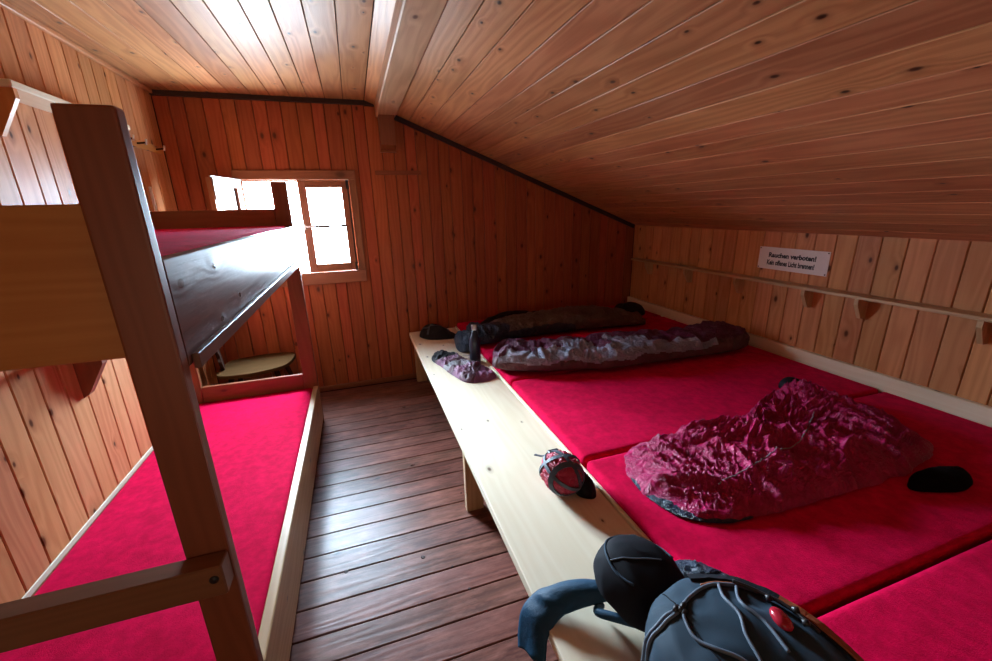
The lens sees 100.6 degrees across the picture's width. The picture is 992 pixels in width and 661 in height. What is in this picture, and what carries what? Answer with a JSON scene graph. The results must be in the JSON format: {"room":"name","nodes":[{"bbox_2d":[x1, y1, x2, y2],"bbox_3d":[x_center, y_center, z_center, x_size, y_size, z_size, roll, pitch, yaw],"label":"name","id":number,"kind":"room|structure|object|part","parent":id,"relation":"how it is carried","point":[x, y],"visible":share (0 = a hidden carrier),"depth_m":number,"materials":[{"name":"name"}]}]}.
{"room":"mountain hut dormitory","nodes":[
{"label":"mountain hut dormitory","id":0,"kind":"room"},
{"bbox_2d":[0,6,217,603],"bbox_3d":[-1.595,0.166,0.741,0.100,2.660,5.677,-7,17,-17],"label":"wall","id":1,"kind":"structure","parent":0,"point":[63,452],"depth_m":1.77,"materials":[{"name":"brown wood"}]},
{"bbox_2d":[0,78,129,136],"bbox_3d":[-1.969,-0.932,1.907,0.135,0.191,0.885,-7,17,-17],"label":"wall shelf","id":2,"kind":"object","parent":1,"relation":"attached to","point":[12,93],"visible":0.47,"depth_m":1.54,"materials":[{"name":"brown wood"}]},
{"bbox_2d":[0,0,151,92],"bbox_3d":[-1.561,-0.963,0.411,0.024,0.026,5.447,-7,17,-17],"label":"trim","id":3,"kind":"structure","parent":1,"relation":"attached to","point":[4,4],"depth_m":2.02,"materials":[{"name":"brown wood"}]},
{"bbox_2d":[21,446,152,598],"bbox_3d":[-1.421,1.159,0.744,0.006,0.025,4.850,-7,17,-17],"label":"trim","id":4,"kind":"structure","parent":1,"relation":"attached to","point":[88,523],"depth_m":1.76,"materials":[{"name":"brown wood"}]},
{"bbox_2d":[73,360,106,397],"bbox_3d":[-1.860,0.151,1.947,0.120,0.270,0.550,-7,17,-17],"label":"wall shelf","id":5,"kind":"object","parent":1,"relation":"attached to","point":[88,374],"visible":0.16,"depth_m":1.87,"materials":[{"name":"brown wood"}]},
{"bbox_2d":[131,134,164,154],"bbox_3d":[-2.271,-1.202,2.659,0.072,0.051,0.680,-7,17,-17],"label":"coat rack","id":6,"kind":"object","parent":1,"relation":"attached to","point":[136,143],"visible":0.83,"depth_m":2.73,"materials":[{"name":"brown wood"}]},
{"bbox_2d":[148,187,156,210],"bbox_3d":[-2.294,-0.862,2.761,0.012,0.192,0.022,-7,17,-17],"label":"wall strip","id":7,"kind":"object","parent":1,"relation":"attached to","point":[150,188],"visible":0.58,"depth_m":2.75,"materials":[{"name":"brown wood"}]},
{"bbox_2d":[151,96,634,392],"bbox_3d":[-0.482,-0.813,3.930,4.332,2.660,0.140,-7,17,-17],"label":"wall","id":8,"kind":"structure","parent":0,"point":[467,238],"depth_m":3.76,"materials":[{"name":"brown wood"}]},
{"bbox_2d":[149,89,373,105],"bbox_3d":[-1.719,-1.765,3.131,1.528,0.034,0.028,-7,17,-17],"label":"trim","id":9,"kind":"structure","parent":8,"relation":"attached to","point":[172,93],"depth_m":3.10,"materials":[{"name":"black wood"}]},
{"bbox_2d":[205,170,366,287],"bbox_3d":[-1.595,-0.804,3.311,0.985,0.932,0.545,-7,17,-17],"label":"window","id":10,"kind":"structure","parent":8,"relation":"in","point":[225,193],"depth_m":3.41,"materials":[{"name":"brown wood"}]},
{"bbox_3d":[-1.980,-0.752,3.114,0.034,0.740,0.395,-3,17,-4],"label":"sash","id":11,"kind":"part","parent":10,"relation":"part of","materials":[{"name":"brown wood"}]},
{"bbox_3d":[-1.980,-0.755,3.113,0.003,0.626,0.275,-3,17,-4],"label":"pane","id":12,"kind":"part","parent":10,"relation":"part of","materials":[{"name":"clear glass"}]},
{"bbox_3d":[-1.542,-0.855,3.410,0.092,0.040,0.032,-7,17,-17],"label":"handle","id":13,"kind":"part","parent":10,"relation":"part of","materials":[{"name":"metal"}]},
{"bbox_3d":[-1.412,-0.877,3.485,0.395,0.740,0.034,-7,17,-17],"label":"sash","id":14,"kind":"part","parent":10,"relation":"part of","materials":[{"name":"brown wood"}]},
{"bbox_2d":[319,373,416,391],"bbox_3d":[-0.432,0.404,4.213,4.080,0.045,0.016,-7,17,-17],"label":"baseboard","id":15,"kind":"structure","parent":8,"relation":"attached to","point":[408,376],"depth_m":3.95,"materials":[{"name":"brown wood"}]},
{"bbox_2d":[377,114,395,152],"bbox_3d":[-0.900,-1.623,3.408,0.133,0.268,0.120,-7,17,-17],"label":"trim","id":16,"kind":"structure","parent":8,"relation":"attached to","point":[386,124],"depth_m":3.37,"materials":[{"name":"brown wood"}]},
{"bbox_2d":[375,170,420,174],"bbox_3d":[-0.843,-1.365,3.563,0.390,0.035,0.008,-7,17,-17],"label":"trim","id":17,"kind":"structure","parent":8,"relation":"attached to","point":[377,172],"depth_m":3.56,"materials":[{"name":"brown wood"}]},
{"bbox_2d":[394,115,634,227],"bbox_3d":[0.319,-1.448,3.934,2.447,1.007,0.028,-7,17,-17],"label":"trim","id":18,"kind":"structure","parent":8,"relation":"attached to","point":[397,118],"depth_m":3.83,"materials":[{"name":"black wood"}]},
{"bbox_2d":[289,377,557,660],"bbox_3d":[0.443,1.171,1.742,4.332,0.061,5.677,-7,17,-17],"label":"floor","id":19,"kind":"structure","parent":0,"point":[396,567],"depth_m":2.03,"materials":[{"name":"brown wood"}]},
{"bbox_2d":[0,103,323,660],"bbox_3d":[-1.434,0.204,1.885,0.874,1.805,2.281,-7,17,-17],"label":"bunk bed","id":20,"kind":"object","parent":19,"relation":"on","point":[89,280],"visible":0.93,"depth_m":0.94,"materials":[{"name":"brown wood"}]},
{"bbox_3d":[-1.145,-0.061,0.783,0.826,0.328,0.026,-7,17,-17],"label":"panel","id":21,"kind":"part","parent":20,"relation":"part of","materials":[{"name":"brown wood"}]},
{"bbox_2d":[0,388,312,660],"bbox_3d":[-1.453,0.803,2.099,0.806,0.110,2.106,-7,17,-17],"label":"mattress","id":22,"kind":"object","parent":20,"relation":"on","point":[254,442],"visible":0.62,"depth_m":1.75,"materials":[{"name":"red fabric"}]},
{"bbox_3d":[-0.745,0.442,1.031,0.097,1.803,0.040,-7,17,-17],"label":"post","id":23,"kind":"part","parent":20,"relation":"part of","materials":[{"name":"brown wood"}]},
{"bbox_3d":[-2.151,0.210,2.867,0.098,1.270,0.040,-7,17,-17],"label":"post","id":24,"kind":"part","parent":20,"relation":"part of","materials":[{"name":"brown wood"}]},
{"bbox_3d":[-1.857,-0.622,2.724,0.761,0.332,0.030,-7,17,-17],"label":"panel","id":25,"kind":"part","parent":20,"relation":"part of","materials":[{"name":"brown wood"}]},
{"bbox_2d":[154,226,284,256],"bbox_3d":[-1.481,-0.342,1.759,0.810,0.128,2.106,-7,17,-17],"label":"mattress","id":26,"kind":"object","parent":20,"relation":"on","point":[170,241],"visible":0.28,"depth_m":1.62,"materials":[{"name":"red fabric"}]},
{"bbox_3d":[-1.071,-0.314,1.896,0.030,0.250,2.140,-7,17,-17],"label":"rail","id":27,"kind":"part","parent":20,"relation":"part of","materials":[{"name":"brown wood"}]},
{"bbox_3d":[-1.779,0.550,3.089,0.662,0.383,0.030,-7,17,-17],"label":"panel","id":28,"kind":"part","parent":20,"relation":"part of","materials":[{"name":"brown wood"}]},
{"bbox_3d":[-1.044,0.840,2.238,0.036,0.277,2.140,-7,17,-17],"label":"rail","id":29,"kind":"part","parent":20,"relation":"part of","materials":[{"name":"brown wood"}]},
{"bbox_3d":[-1.437,-0.133,3.017,0.097,1.805,0.040,-7,17,-17],"label":"post","id":30,"kind":"part","parent":20,"relation":"part of","materials":[{"name":"brown wood"}]},
{"bbox_2d":[215,350,294,382],"bbox_3d":[-1.952,0.288,3.314,0.616,0.864,0.478,-7,17,-17],"label":"carved chair","id":31,"kind":"object","parent":19,"relation":"on","point":[251,366],"visible":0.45,"depth_m":3.26,"materials":[{"name":"brown wood"}]},
{"bbox_3d":[-2.176,0.101,3.180,0.071,0.419,0.422,-12,20,-33],"label":"backrest","id":32,"kind":"part","parent":31,"relation":"part of","materials":[{"name":"brown wood"}]},
{"bbox_3d":[-1.688,0.505,3.312,0.167,0.435,0.042,5,18,20],"label":"leg","id":33,"kind":"part","parent":31,"relation":"part of","materials":[{"name":"brown wood"}]},
{"bbox_3d":[-1.774,0.421,3.602,0.042,0.436,0.180,5,18,20],"label":"leg","id":34,"kind":"part","parent":31,"relation":"part of","materials":[{"name":"brown wood"}]},
{"bbox_2d":[409,326,651,660],"bbox_3d":[1.013,0.663,2.438,2.453,0.487,4.290,-7,17,-17],"label":"bench","id":35,"kind":"object","parent":19,"relation":"on","point":[550,538],"visible":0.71,"depth_m":1.64,"materials":[{"name":"brown wood"}]},
{"bbox_3d":[-0.728,0.281,3.968,0.096,0.435,0.045,-7,17,-17],"label":"leg","id":36,"kind":"part","parent":35,"relation":"part of","materials":[{"name":"brown wood"}]},
{"bbox_2d":[420,323,454,339],"bbox_3d":[-0.532,-0.007,3.797,0.375,0.124,0.227,0,17,7],"label":"bag","id":37,"kind":"object","parent":35,"relation":"on","point":[432,331],"visible":0.96,"depth_m":3.72,"materials":[{"name":"black fabric"}]},
{"bbox_2d":[431,350,496,382],"bbox_3d":[-0.252,0.222,3.073,0.299,0.083,0.729,-12,19,-31],"label":"garment","id":38,"kind":"object","parent":35,"relation":"on","point":[468,371],"visible":1,"depth_m":2.91,"materials":[{"name":"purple fabric"}]},
{"bbox_3d":[-0.407,0.181,3.259,0.217,0.062,0.230,-7,17,-17],"label":"trim","id":39,"kind":"part","parent":38,"relation":"part of","materials":[{"name":"black fabric"}]},
{"bbox_3d":[-0.124,0.780,2.237,0.096,0.435,0.045,-7,17,-17],"label":"leg","id":40,"kind":"part","parent":35,"relation":"part of","materials":[{"name":"brown wood"}]},
{"bbox_2d":[469,324,480,362],"bbox_3d":[-0.159,0.102,3.086,0.083,0.302,0.083,-7,17,-17],"label":"water bottle","id":41,"kind":"object","parent":35,"relation":"on","point":[474,340],"visible":0.88,"depth_m":3.06,"materials":[{"name":"black paint"}]},
{"bbox_2d":[457,305,660,330],"bbox_3d":[0.641,-0.084,4.120,1.983,0.071,0.592,-7,17,-17],"label":"mattress","id":42,"kind":"object","parent":35,"relation":"on","point":[461,326],"visible":0.06,"depth_m":4.10,"materials":[{"name":"red fabric"}]},
{"bbox_2d":[480,310,534,323],"bbox_3d":[0.317,-0.147,4.000,1.059,0.125,0.246,-7,17,-17],"label":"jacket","id":43,"kind":"object","parent":42,"relation":"on","point":[506,313],"visible":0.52,"depth_m":3.87,"materials":[{"name":"black fabric"}]},
{"bbox_2d":[454,305,645,351],"bbox_3d":[0.515,-0.075,3.732,1.838,0.232,0.478,-7,17,-17],"label":"sleeping bag","id":44,"kind":"object","parent":42,"relation":"on","point":[568,318],"visible":0.89,"depth_m":3.58,"materials":[{"name":"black fabric"}]},
{"bbox_2d":[614,302,644,314],"bbox_3d":[1.347,-0.229,4.193,0.350,0.120,0.257,-7,17,-17],"label":"beanie","id":45,"kind":"object","parent":42,"relation":"on","point":[628,306],"visible":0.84,"depth_m":4.12,"materials":[{"name":"black fabric"}]},
{"bbox_2d":[534,448,595,498],"bbox_3d":[0.273,0.565,1.737,0.209,0.164,0.295,-7,17,-17],"label":"sack","id":46,"kind":"object","parent":35,"relation":"on","point":[562,472],"visible":1,"depth_m":1.64,"materials":[{"name":"fabric"}]},
{"bbox_2d":[480,317,687,386],"bbox_3d":[0.886,0.119,3.416,1.983,0.072,0.926,-7,17,-17],"label":"mattress","id":47,"kind":"object","parent":35,"relation":"on","point":[660,323],"visible":0.27,"depth_m":3.57,"materials":[{"name":"red fabric"}]},
{"bbox_2d":[492,320,749,371],"bbox_3d":[0.929,0.103,2.992,1.949,0.190,0.516,-4,17,-9],"label":"sleeping bag","id":48,"kind":"object","parent":47,"relation":"on","point":[615,349],"visible":1,"depth_m":2.86,"materials":[{"name":"fabric"}]},
{"bbox_2d":[518,535,863,660],"bbox_3d":[0.460,0.803,0.923,0.613,0.370,0.792,-7,17,-17],"label":"backpack","id":49,"kind":"object","parent":35,"relation":"on","point":[686,610],"visible":1,"depth_m":0.98,"materials":[{"name":"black fabric"}]},
{"bbox_3d":[0.404,0.704,1.157,0.234,0.197,0.256,-7,17,-17],"label":"padded lid","id":50,"kind":"part","parent":49,"relation":"part of","materials":[{"name":"fabric"}]},
{"bbox_3d":[0.362,0.731,0.946,0.116,0.184,0.013,-6,17,-14],"label":"elastic cord","id":51,"kind":"part","parent":49,"relation":"part of","materials":[{"name":"grey fabric"}]},
{"bbox_3d":[0.464,0.714,0.979,0.334,0.193,0.059,-7,17,-17],"label":"elastic cord","id":52,"kind":"part","parent":49,"relation":"part of","materials":[{"name":"grey fabric"}]},
{"bbox_3d":[0.464,0.658,0.848,0.040,0.021,0.202,-12,20,-32],"label":"elastic cord","id":53,"kind":"part","parent":49,"relation":"part of","materials":[{"name":"grey fabric"}]},
{"bbox_3d":[0.577,0.619,0.995,0.159,0.016,0.016,1,17,8],"label":"elastic cord","id":54,"kind":"part","parent":49,"relation":"part of","materials":[{"name":"grey fabric"}]},
{"bbox_3d":[0.529,0.632,0.897,0.018,0.025,0.203,-1,17,3],"label":"elastic cord","id":55,"kind":"part","parent":49,"relation":"part of","materials":[{"name":"grey fabric"}]},
{"bbox_3d":[0.572,0.630,0.909,0.032,0.023,0.162,-3,17,-5],"label":"elastic cord","id":56,"kind":"part","parent":49,"relation":"part of","materials":[{"name":"grey fabric"}]},
{"bbox_3d":[0.637,0.623,0.943,0.029,0.013,0.175,-15,21,-39],"label":"toggle cord","id":57,"kind":"part","parent":49,"relation":"part of","materials":[{"name":"grey fabric"}]},
{"bbox_2d":[769,606,793,631],"bbox_3d":[0.622,0.629,0.898,0.042,0.031,0.051,-7,17,-17],"label":"light","id":58,"kind":"object","parent":49,"relation":"on","point":[779,620],"depth_m":0.89,"materials":[{"name":"plastic"}]},
{"bbox_2d":[512,345,877,467],"bbox_3d":[1.185,0.365,2.562,1.983,0.072,0.922,-7,17,-17],"label":"mattress","id":59,"kind":"object","parent":35,"relation":"on","point":[595,414],"visible":0.69,"depth_m":2.43,"materials":[{"name":"red fabric"}]},
{"bbox_2d":[587,392,991,617],"bbox_3d":[1.467,0.599,1.751,1.983,0.072,0.830,-7,17,-17],"label":"mattress","id":60,"kind":"object","parent":35,"relation":"on","point":[823,556],"visible":0.48,"depth_m":1.41,"materials":[{"name":"red fabric"}]},
{"bbox_2d":[624,377,933,522],"bbox_3d":[1.225,0.430,1.913,1.493,0.164,0.820,-7,17,-17],"label":"sleeping bag","id":61,"kind":"object","parent":60,"relation":"on","point":[803,443],"visible":1,"depth_m":1.68,"materials":[{"name":"fabric"}]},
{"bbox_2d":[907,466,972,492],"bbox_3d":[1.737,0.570,1.604,0.321,0.047,0.124,-7,17,-17],"label":"glove","id":62,"kind":"object","parent":60,"relation":"on","point":[938,479],"visible":1,"depth_m":1.57,"materials":[{"name":"black fabric"}]},
{"bbox_2d":[817,540,991,660],"bbox_3d":[1.763,0.835,0.933,1.963,0.072,0.940,-7,17,-17],"label":"mattress","id":63,"kind":"object","parent":35,"relation":"on","point":[942,611],"visible":0.8,"depth_m":1.10,"materials":[{"name":"red fabric"}]},
{"bbox_2d":[5,0,991,241],"bbox_3d":[0.413,-0.726,1.184,4.373,1.185,5.677,-7,17,-17],"label":"ceiling","id":64,"kind":"structure","parent":0,"point":[835,117],"depth_m":1.80,"materials":[{"name":"brown wood"}]},
{"bbox_2d":[374,0,447,117],"bbox_3d":[-0.052,-1.110,0.911,0.160,0.130,5.476,-7,17,-17],"label":"ceiling beam","id":65,"kind":"structure","parent":64,"relation":"attached to","point":[414,22],"depth_m":1.97,"materials":[{"name":"brown wood"}]},
{"bbox_2d":[630,225,991,406],"bbox_3d":[2.430,0.212,2.159,0.100,1.560,5.677,-7,17,-17],"label":"wall","id":66,"kind":"structure","parent":0,"point":[940,352],"depth_m":2.55,"materials":[{"name":"brown wood"}]},
{"bbox_2d":[757,246,830,276],"bbox_3d":[2.062,-0.491,2.881,0.006,0.158,0.500,-7,17,-17],"label":"sign","id":67,"kind":"object","parent":66,"relation":"attached to","point":[811,262],"visible":1,"depth_m":2.85,"materials":[{"name":"white plastic"}]},
{"bbox_2d":[627,296,991,427],"bbox_3d":[2.372,0.410,2.196,0.032,0.163,5.477,-7,17,-17],"label":"baseboard","id":68,"kind":"structure","parent":66,"relation":"attached to","point":[964,408],"depth_m":2.49,"materials":[{"name":"brown wood"}]},
{"bbox_2d":[631,258,991,344],"bbox_3d":[2.123,-0.190,2.641,0.102,0.145,3.962,-7,17,-17],"label":"wall shelf","id":69,"kind":"object","parent":66,"relation":"attached to","point":[984,323],"visible":1,"depth_m":2.49,"materials":[{"name":"brown wood"}]}
]}

